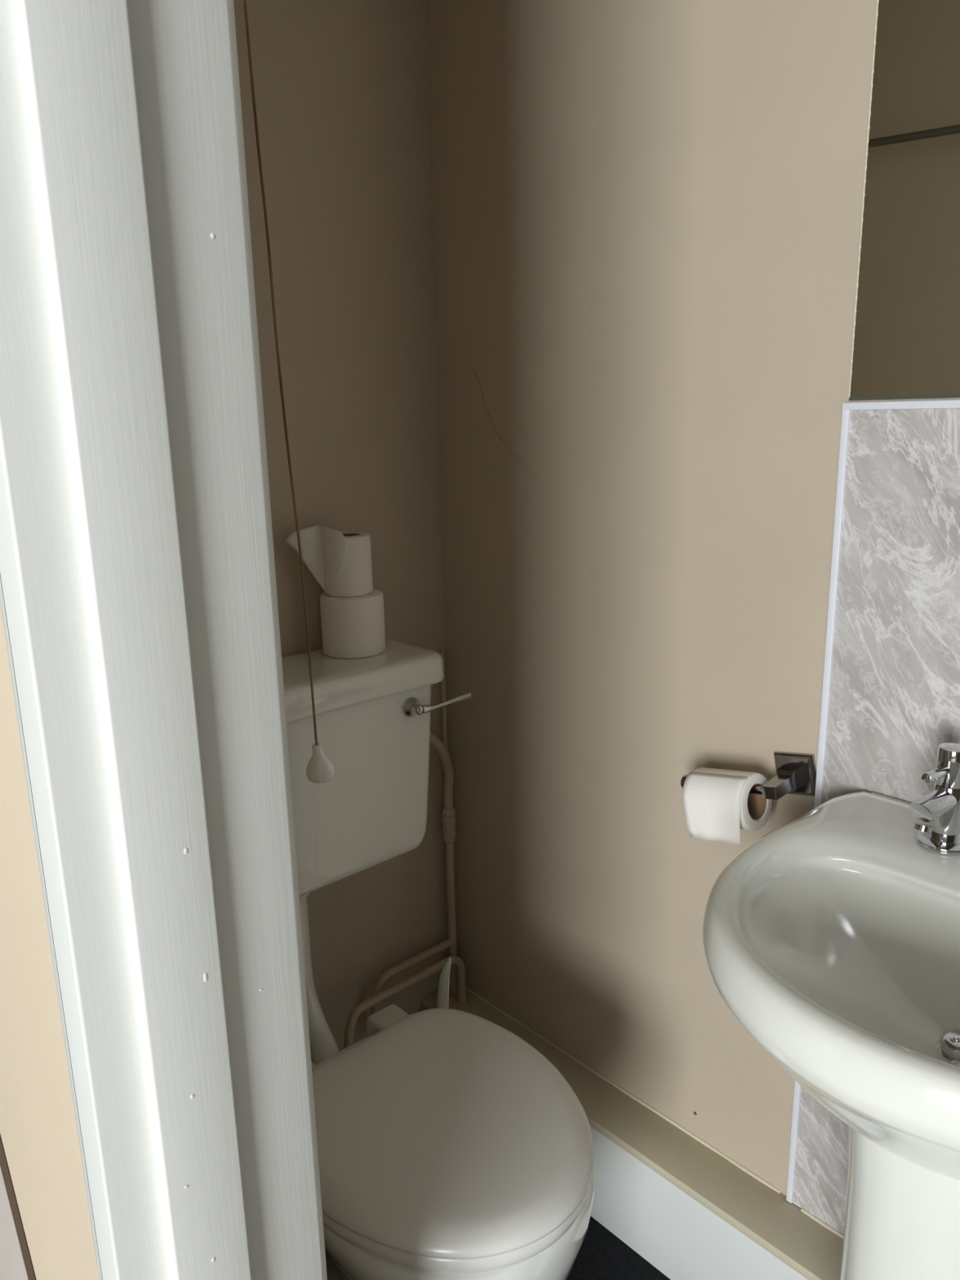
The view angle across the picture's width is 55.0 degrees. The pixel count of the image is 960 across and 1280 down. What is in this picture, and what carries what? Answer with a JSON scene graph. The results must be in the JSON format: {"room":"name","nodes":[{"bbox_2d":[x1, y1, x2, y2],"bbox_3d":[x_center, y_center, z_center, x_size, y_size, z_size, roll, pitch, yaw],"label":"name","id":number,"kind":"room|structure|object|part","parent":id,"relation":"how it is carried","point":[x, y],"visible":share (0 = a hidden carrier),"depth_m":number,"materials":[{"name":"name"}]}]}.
{"room":"bathroom","nodes":[
{"label":"bathroom","id":0,"kind":"room"},
{"bbox_2d":[0,604,98,1279],"bbox_3d":[0.010,-0.013,0.316,0.143,2.400,2.240,-13,18,-41],"label":"wall","id":1,"kind":"structure","parent":0,"point":[39,1137],"depth_m":0.64,"materials":[{"name":"beige paint"}]},
{"bbox_2d":[0,0,327,1279],"bbox_3d":[0.089,0.166,0.270,0.150,2.072,0.857,-13,18,-41],"label":"door frame","id":2,"kind":"structure","parent":1,"relation":"attached to","point":[139,598],"depth_m":0.51,"materials":[{"name":"white paint"}]},
{"bbox_3d":[0.036,0.178,0.223,0.006,2.072,0.857,-13,18,-41],"label":"architrave","id":3,"kind":"part","parent":2,"relation":"part of","materials":[{"name":"white paint"}]},
{"bbox_2d":[233,0,449,1051],"bbox_3d":[-0.435,-0.249,1.320,0.884,2.400,0.120,-13,18,-41],"label":"wall","id":4,"kind":"structure","parent":0,"point":[341,86],"depth_m":1.42,"materials":[{"name":"beige paint"}]},
{"bbox_2d":[281,637,471,901],"bbox_3d":[-0.286,0.221,1.357,0.601,0.352,0.172,-13,18,-41],"label":"cistern","id":5,"kind":"object","parent":4,"relation":"attached to","point":[373,713],"visible":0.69,"depth_m":1.38,"materials":[{"name":"white ceramic"}]},
{"bbox_2d":[299,896,338,1064],"bbox_3d":[-0.253,0.527,1.394,0.052,0.262,0.155,-9,16,-28],"label":"pipe","id":6,"kind":"object","parent":5,"relation":"attached to","point":[323,1045],"visible":0.41,"depth_m":1.41,"materials":[{"name":"white plastic"}]},
{"bbox_2d":[320,588,385,658],"bbox_3d":[-0.197,-0.028,1.427,0.097,0.093,0.097,-13,18,-41],"label":"toilet roll","id":7,"kind":"object","parent":5,"relation":"on","point":[353,627],"visible":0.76,"depth_m":1.39,"materials":[{"name":"white paper"}]},
{"bbox_2d":[284,524,373,597],"bbox_3d":[-0.219,-0.119,1.384,0.120,0.106,0.074,-13,18,-41],"label":"toilet roll","id":8,"kind":"object","parent":7,"relation":"on","point":[340,562],"visible":0.98,"depth_m":1.37,"materials":[{"name":"white tissue paper"},{"name":"cardboard"}]},
{"bbox_3d":[-0.308,0.075,1.310,0.559,0.047,0.163,-13,18,-41],"label":"lid","id":9,"kind":"part","parent":5,"relation":"part of","materials":[{"name":"white ceramic"}]},
{"bbox_3d":[-0.055,0.097,1.442,0.106,0.017,0.013,-13,18,-41],"label":"lever arm","id":10,"kind":"part","parent":5,"relation":"part of","materials":[{"name":"silver metal"}]},
{"bbox_2d":[565,1215,670,1279],"bbox_3d":[0.352,1.107,0.889,1.005,0.060,2.240,-13,18,-41],"label":"floor","id":11,"kind":"structure","parent":0,"point":[602,1255],"depth_m":1.41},
{"bbox_2d":[343,955,466,1048],"bbox_3d":[-0.127,0.744,1.666,0.272,0.296,0.016,-13,18,-41],"label":"pipe","id":12,"kind":"object","parent":11,"relation":"on","point":[433,969],"visible":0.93,"depth_m":1.62,"materials":[{"name":"beige paint"}]},
{"bbox_2d":[436,957,451,1008],"bbox_3d":[-0.047,0.711,1.562,0.024,0.406,0.048,7,16,31],"label":"strip","id":13,"kind":"object","parent":11,"relation":"on","point":[442,1002],"visible":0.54,"depth_m":1.51,"materials":[{"name":"white"}]},
{"bbox_2d":[311,1004,594,1279],"bbox_3d":[-0.066,0.783,1.208,0.362,0.434,0.463,-13,18,-41],"label":"toilet","id":14,"kind":"object","parent":11,"relation":"on","point":[450,1147],"visible":0.76,"depth_m":1.07,"materials":[{"name":"white ceramic"}]},
{"bbox_3d":[-0.044,0.614,1.139,0.358,0.024,0.386,-13,18,-41],"label":"seat","id":15,"kind":"part","parent":14,"relation":"part of","materials":[{"name":"white plastic"}]},
{"bbox_2d":[421,984,843,1279],"bbox_3d":[0.600,0.924,1.083,0.088,0.193,2.000,-13,18,-41],"label":"baseboard","id":16,"kind":"structure","parent":11,"relation":"on","point":[687,1208],"depth_m":1.36,"materials":[{"name":"white paint"}]},
{"bbox_2d":[370,731,457,1015],"bbox_3d":[-0.109,0.416,1.628,0.206,0.576,0.062,-13,18,-41],"label":"supply pipe","id":17,"kind":"object","parent":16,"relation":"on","point":[448,815],"visible":0.83,"depth_m":1.68,"materials":[{"name":"beige paint"}]},
{"bbox_2d":[440,649,448,775],"bbox_3d":[-0.060,0.344,1.707,0.009,0.670,0.009,-13,18,-41],"label":"pipe","id":18,"kind":"object","parent":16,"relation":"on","point":[443,695],"visible":0.34,"depth_m":1.65,"materials":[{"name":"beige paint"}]},
{"bbox_2d":[840,1126,959,1279],"bbox_3d":[0.458,0.732,0.941,0.220,0.639,0.196,-13,18,-41],"label":"pedestal","id":19,"kind":"object","parent":11,"relation":"on","point":[902,1216],"visible":0.46,"depth_m":0.82,"materials":[{"name":"white ceramic"}]},
{"bbox_2d":[702,791,959,1180],"bbox_3d":[0.429,0.337,0.824,0.450,0.182,0.469,-13,18,-41],"label":"basin","id":20,"kind":"object","parent":19,"relation":"on","point":[833,937],"visible":0.99,"depth_m":0.87,"materials":[{"name":"white ceramic"}]},
{"bbox_2d":[909,742,959,855],"bbox_3d":[0.467,0.163,0.933,0.092,0.107,0.054,-13,18,-41],"label":"tap","id":21,"kind":"object","parent":20,"relation":"on","point":[940,807],"visible":1,"depth_m":0.93,"materials":[{"name":"silver metal"}]},
{"bbox_3d":[0.454,0.166,0.925,0.062,0.024,0.024,-12,17,-37],"label":"spout","id":22,"kind":"part","parent":21,"relation":"part of","materials":[{"name":"silver metal"}]},
{"bbox_3d":[0.457,0.133,0.920,0.051,0.012,0.010,-12,17,-37],"label":"lever","id":23,"kind":"part","parent":21,"relation":"part of","materials":[{"name":"silver metal"}]},
{"bbox_3d":[0.480,0.128,0.938,0.029,0.041,0.029,-13,18,-41],"label":"handle","id":24,"kind":"part","parent":21,"relation":"part of","materials":[{"name":"silver metal"}]},
{"bbox_2d":[425,0,959,1195],"bbox_3d":[0.612,-0.175,0.931,0.121,2.400,2.120,-13,18,-41],"label":"wall","id":25,"kind":"structure","parent":0,"point":[646,214],"depth_m":1.30,"materials":[{"name":"beige paint"}]},
{"bbox_2d":[680,751,816,799],"bbox_3d":[0.342,0.172,1.179,0.072,0.071,0.160,-13,18,-41],"label":"holder","id":26,"kind":"object","parent":25,"relation":"attached to","point":[796,773],"visible":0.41,"depth_m":1.15,"materials":[{"name":"silver metal"}]},
{"bbox_3d":[0.275,0.188,1.220,0.022,0.022,0.016,-13,18,-41],"label":"knob","id":27,"kind":"part","parent":26,"relation":"part of","materials":[{"name":"silver metal"}]},
{"bbox_2d":[681,767,772,844],"bbox_3d":[0.315,0.206,1.178,0.075,0.094,0.100,-13,18,-41],"label":"toilet roll","id":28,"kind":"object","parent":26,"relation":"hanging from","point":[717,804],"visible":0.96,"depth_m":1.15,"materials":[{"name":"white tissue paper"},{"name":"cardboard"}]},
{"bbox_3d":[0.316,0.187,1.174,0.010,0.032,0.117,-13,18,-41],"label":"rod","id":29,"kind":"part","parent":26,"relation":"part of","materials":[{"name":"silver metal"}]},
{"bbox_3d":[0.372,0.176,1.141,0.061,0.030,0.029,-13,18,-41],"label":"arm","id":30,"kind":"part","parent":26,"relation":"part of","materials":[{"name":"silver metal"}]},
{"bbox_2d":[786,400,959,1235],"bbox_3d":[0.632,0.308,0.939,0.009,1.080,0.628,-13,18,-41],"label":"backsplash","id":31,"kind":"structure","parent":25,"relation":"attached to","point":[891,691],"depth_m":1.04,"materials":[{"name":"grey stone"}]},
{"bbox_3d":[0.423,0.259,1.161,0.008,1.080,0.008,-13,18,-41],"label":"edge trim","id":32,"kind":"part","parent":31,"relation":"part of","materials":[{"name":"white plastic"}]},
{"bbox_3d":[0.622,-0.212,0.812,0.009,0.008,0.628,-13,18,-41],"label":"trim","id":33,"kind":"part","parent":31,"relation":"part of","materials":[{"name":"white plastic"}]},
{"bbox_2d":[848,0,959,400],"bbox_3d":[0.614,-0.524,0.738,0.006,0.630,0.613,-13,18,-41],"label":"mirror","id":34,"kind":"object","parent":25,"relation":"attached to","point":[906,335],"visible":1,"depth_m":0.95,"materials":[{"name":"white mirror"}]},
{"bbox_3d":[0.302,-1.302,0.302,1.005,0.100,2.240,-13,18,-41],"label":"ceiling","id":35,"kind":"structure","parent":0,"visible":0},
{"bbox_2d":[243,0,335,782],"bbox_3d":[-0.217,-0.582,0.837,0.098,1.533,0.080,-13,18,-41],"label":"pull cord","id":36,"kind":"object","parent":35,"relation":"hanging from","point":[320,768],"visible":1,"depth_m":0.96,"materials":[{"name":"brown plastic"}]},
{"bbox_3d":[-0.179,0.136,1.036,0.033,0.043,0.033,-13,18,-41],"label":"knob","id":37,"kind":"part","parent":36,"relation":"part of","materials":[{"name":"white plastic"}]},
{"bbox_3d":[-1.025,1.692,-1.394,4.215,0.060,6.800,-13,18,-41],"label":"floor","id":38,"kind":"structure","parent":0,"visible":0},
{"bbox_2d":[0,1137,35,1279],"bbox_3d":[-0.598,0.454,1.008,0.005,1.190,1.032,-13,18,-41],"label":"leaning board","id":39,"kind":"object","parent":38,"relation":"on","point":[15,1264],"visible":1,"depth_m":0.82,"materials":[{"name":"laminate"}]}
]}

